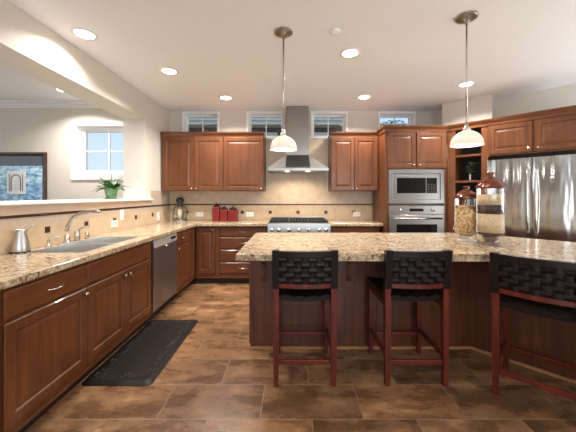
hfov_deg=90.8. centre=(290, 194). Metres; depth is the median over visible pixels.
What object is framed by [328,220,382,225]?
countertop
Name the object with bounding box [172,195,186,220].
lantern
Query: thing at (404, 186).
microwave
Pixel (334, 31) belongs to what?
sprinkler cover
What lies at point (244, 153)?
upper cabinet
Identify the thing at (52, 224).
backsplash
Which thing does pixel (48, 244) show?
soap dispenser
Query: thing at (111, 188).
potted plant
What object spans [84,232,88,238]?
air gap
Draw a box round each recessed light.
[70,27,97,40]
[160,67,178,74]
[219,95,232,99]
[340,48,359,57]
[357,95,370,99]
[457,81,474,86]
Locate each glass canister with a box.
[453,186,477,241]
[475,172,506,245]
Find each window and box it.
[70,121,122,179]
[182,111,219,131]
[246,111,284,137]
[311,111,347,137]
[378,111,415,128]
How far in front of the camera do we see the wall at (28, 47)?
3.01 m
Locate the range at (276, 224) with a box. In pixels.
[268,217,329,232]
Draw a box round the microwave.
[388,170,443,203]
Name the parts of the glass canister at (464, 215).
lid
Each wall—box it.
[0,0,169,254]
[0,108,122,199]
[170,111,432,273]
[433,83,575,232]
[442,93,495,124]
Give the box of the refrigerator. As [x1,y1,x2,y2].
[487,154,575,241]
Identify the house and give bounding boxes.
[189,118,341,135]
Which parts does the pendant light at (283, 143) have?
rod, lamp shade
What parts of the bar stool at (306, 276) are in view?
leg, leg, woven seat, rail, rail, leg, leg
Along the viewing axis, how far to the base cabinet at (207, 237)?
4.25 m
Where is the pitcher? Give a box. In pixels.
[9,225,34,253]
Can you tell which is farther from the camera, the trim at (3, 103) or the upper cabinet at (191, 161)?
the upper cabinet at (191, 161)
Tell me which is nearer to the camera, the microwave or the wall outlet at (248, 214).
the microwave
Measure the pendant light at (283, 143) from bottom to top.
1.016 m
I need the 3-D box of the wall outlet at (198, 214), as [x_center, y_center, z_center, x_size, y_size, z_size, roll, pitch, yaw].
[-1.530,0.323,4.756,0.125,0.078,0.009,0,0,0]
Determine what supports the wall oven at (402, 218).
in the tall cabinet at (400, 147)
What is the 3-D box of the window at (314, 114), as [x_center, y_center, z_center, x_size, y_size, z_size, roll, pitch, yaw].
[0.640,-1.175,4.831,0.620,0.450,0.158,0,0,0]
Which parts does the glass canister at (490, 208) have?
lid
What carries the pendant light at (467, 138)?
hanging from the ceiling
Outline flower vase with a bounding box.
[466,162,475,180]
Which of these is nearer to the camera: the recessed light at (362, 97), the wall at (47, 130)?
the recessed light at (362, 97)
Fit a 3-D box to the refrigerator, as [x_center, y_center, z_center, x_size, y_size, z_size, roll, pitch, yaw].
[3.019,0.447,3.520,0.756,1.774,0.873,0,0,-45]
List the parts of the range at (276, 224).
control panel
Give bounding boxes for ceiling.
[0,0,575,110]
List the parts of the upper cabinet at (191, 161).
door, crown molding, door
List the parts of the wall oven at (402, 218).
control panel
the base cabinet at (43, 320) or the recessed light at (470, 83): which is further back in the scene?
the recessed light at (470, 83)
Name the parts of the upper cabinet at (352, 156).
door, crown molding, door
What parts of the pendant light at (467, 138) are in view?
rod, lamp shade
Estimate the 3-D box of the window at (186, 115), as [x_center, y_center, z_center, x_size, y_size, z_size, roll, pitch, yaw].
[-1.515,-1.175,4.831,0.630,0.450,0.158,0,0,0]
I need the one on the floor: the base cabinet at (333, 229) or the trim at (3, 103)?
the base cabinet at (333, 229)
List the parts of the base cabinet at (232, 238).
drawer, drawer, drawer, drawer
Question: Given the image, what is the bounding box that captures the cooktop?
[269,221,328,222]
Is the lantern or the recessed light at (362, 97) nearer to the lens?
the recessed light at (362, 97)
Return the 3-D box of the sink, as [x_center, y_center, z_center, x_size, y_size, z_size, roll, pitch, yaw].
[-1.725,0.529,2.460,0.419,0.220,0.799,0,0,0]
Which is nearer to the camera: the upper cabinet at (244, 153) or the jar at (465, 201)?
the jar at (465, 201)
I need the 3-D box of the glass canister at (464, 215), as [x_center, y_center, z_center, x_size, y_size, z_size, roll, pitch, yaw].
[1.606,0.169,2.600,0.215,0.499,0.215,0,0,0]
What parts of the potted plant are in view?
pot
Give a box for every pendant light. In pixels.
[270,27,296,151]
[450,11,484,147]
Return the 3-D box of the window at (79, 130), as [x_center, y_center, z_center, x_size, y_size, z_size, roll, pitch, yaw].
[-2.844,-0.675,4.361,0.963,0.890,0.158,0,0,0]
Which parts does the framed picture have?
white panel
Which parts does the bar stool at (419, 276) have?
leg, leg, woven seat, seat frame, rail, leg, rail, leg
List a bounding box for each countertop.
[0,220,269,289]
[235,233,575,261]
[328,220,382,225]
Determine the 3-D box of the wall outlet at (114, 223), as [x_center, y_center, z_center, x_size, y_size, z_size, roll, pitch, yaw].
[-2.026,0.330,3.260,0.009,0.078,0.125,0,0,0]
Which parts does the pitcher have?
handle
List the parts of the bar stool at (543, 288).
leg, leg, rail, rail, woven seat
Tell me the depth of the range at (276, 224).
4.07 m
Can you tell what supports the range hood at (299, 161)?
attached to the wall at (230, 121)
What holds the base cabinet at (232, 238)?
on the floor
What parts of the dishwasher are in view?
door, control panel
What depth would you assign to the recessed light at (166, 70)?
3.22 m
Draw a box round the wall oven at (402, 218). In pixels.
[388,205,443,232]
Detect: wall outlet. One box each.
[111,220,117,227]
[196,212,202,216]
[246,212,253,216]
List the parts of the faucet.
spout, handle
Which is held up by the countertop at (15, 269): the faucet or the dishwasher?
the faucet
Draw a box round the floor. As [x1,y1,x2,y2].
[24,274,575,431]
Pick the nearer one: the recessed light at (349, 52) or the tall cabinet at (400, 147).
the recessed light at (349, 52)
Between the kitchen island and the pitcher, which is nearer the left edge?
the pitcher
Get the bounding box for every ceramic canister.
[212,203,220,220]
[220,206,227,220]
[228,206,238,220]
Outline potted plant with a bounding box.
[93,170,130,198]
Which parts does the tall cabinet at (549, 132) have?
door, crown molding, door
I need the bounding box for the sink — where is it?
[28,237,137,252]
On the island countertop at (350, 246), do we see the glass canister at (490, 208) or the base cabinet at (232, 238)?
the glass canister at (490, 208)
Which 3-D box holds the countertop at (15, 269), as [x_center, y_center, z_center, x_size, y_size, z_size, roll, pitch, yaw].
[-1.185,0.440,2.605,1.693,0.042,4.310,0,0,0]
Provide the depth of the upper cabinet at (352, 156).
4.42 m
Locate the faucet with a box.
[62,209,101,242]
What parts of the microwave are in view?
door glass, door, control panel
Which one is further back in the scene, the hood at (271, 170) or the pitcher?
the hood at (271, 170)
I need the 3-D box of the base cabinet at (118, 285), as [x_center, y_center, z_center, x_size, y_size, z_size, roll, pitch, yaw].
[-1.716,0.898,2.461,0.637,0.872,0.920,0,0,0]
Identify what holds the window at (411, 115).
in the wall at (230, 121)
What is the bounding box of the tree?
[380,120,403,126]
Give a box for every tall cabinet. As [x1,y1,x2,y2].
[372,125,447,232]
[447,119,485,232]
[486,105,575,193]
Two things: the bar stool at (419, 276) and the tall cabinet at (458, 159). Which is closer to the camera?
the bar stool at (419, 276)
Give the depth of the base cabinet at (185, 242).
3.85 m
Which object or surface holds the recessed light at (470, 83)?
in the ceiling
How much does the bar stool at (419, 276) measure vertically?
0.954 m
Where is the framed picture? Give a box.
[0,152,46,200]
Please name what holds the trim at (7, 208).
attached to the wall at (28, 47)
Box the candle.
[177,209,181,219]
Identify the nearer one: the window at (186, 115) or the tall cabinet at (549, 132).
the tall cabinet at (549, 132)
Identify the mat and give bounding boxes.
[81,320,197,385]
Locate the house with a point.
(272, 130)
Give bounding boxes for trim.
[0,100,97,107]
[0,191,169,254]
[0,198,152,215]
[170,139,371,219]
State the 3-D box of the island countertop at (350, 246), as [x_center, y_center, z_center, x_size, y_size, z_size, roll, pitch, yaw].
[1.444,0.444,2.318,4.036,0.050,1.905,0,0,21]
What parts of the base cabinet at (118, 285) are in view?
door, false drawer, door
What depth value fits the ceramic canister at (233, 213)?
4.53 m
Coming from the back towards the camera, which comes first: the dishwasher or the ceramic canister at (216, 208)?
the ceramic canister at (216, 208)
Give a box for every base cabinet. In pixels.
[0,263,89,431]
[77,241,150,383]
[170,227,194,301]
[196,226,220,282]
[219,226,267,282]
[330,226,379,232]
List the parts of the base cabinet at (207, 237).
door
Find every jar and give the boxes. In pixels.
[459,199,471,204]
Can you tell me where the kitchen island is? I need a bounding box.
[249,261,575,383]
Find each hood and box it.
[267,106,328,173]
[267,168,328,173]
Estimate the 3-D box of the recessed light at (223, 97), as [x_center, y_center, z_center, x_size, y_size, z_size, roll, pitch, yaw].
[-0.940,-1.401,4.100,0.197,0.008,0.197,0,0,0]
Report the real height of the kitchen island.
0.864 m
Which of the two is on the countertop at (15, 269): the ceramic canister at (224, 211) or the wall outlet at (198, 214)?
the ceramic canister at (224, 211)
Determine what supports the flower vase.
on the tall cabinet at (458, 159)
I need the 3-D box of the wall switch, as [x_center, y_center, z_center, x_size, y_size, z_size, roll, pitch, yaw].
[-2.025,0.240,3.400,0.010,0.125,0.078,0,0,0]
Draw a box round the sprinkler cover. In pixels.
[329,28,340,34]
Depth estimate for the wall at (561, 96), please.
3.87 m
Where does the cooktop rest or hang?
in the range at (276, 224)
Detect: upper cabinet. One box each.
[160,132,222,190]
[223,132,265,190]
[328,132,377,190]
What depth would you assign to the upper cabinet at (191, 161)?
4.42 m
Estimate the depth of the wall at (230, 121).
4.77 m
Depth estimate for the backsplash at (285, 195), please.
4.76 m
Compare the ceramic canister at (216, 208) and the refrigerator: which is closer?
the refrigerator
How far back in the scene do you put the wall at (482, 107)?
4.11 m
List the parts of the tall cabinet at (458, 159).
crown molding, shelf, shelf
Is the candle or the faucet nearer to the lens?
the faucet
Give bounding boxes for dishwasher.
[145,233,176,323]
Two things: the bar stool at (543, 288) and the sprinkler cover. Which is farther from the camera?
the sprinkler cover
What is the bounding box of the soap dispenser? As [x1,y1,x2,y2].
[45,236,59,246]
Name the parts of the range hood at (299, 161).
panel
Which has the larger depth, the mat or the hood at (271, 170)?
the hood at (271, 170)
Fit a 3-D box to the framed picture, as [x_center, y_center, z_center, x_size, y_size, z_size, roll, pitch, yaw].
[-4.140,-0.215,4.282,0.900,0.860,0.034,0,0,0]
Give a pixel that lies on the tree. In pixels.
(388, 120)
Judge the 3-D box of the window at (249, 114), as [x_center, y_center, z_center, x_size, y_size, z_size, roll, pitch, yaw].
[-0.425,-1.175,4.831,0.650,0.450,0.158,0,0,0]
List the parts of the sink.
sink bowl, sink bowl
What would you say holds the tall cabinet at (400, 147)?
on the floor
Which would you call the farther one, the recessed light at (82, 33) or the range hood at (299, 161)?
the range hood at (299, 161)
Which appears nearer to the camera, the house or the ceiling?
the ceiling
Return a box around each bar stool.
[272,250,337,386]
[367,250,452,386]
[489,252,575,400]
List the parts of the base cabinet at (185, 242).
drawer, door, filler panel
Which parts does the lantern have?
lamp shade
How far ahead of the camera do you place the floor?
1.90 m
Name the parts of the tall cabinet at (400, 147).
door, crown molding, door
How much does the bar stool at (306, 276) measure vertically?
0.954 m
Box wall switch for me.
[120,210,123,219]

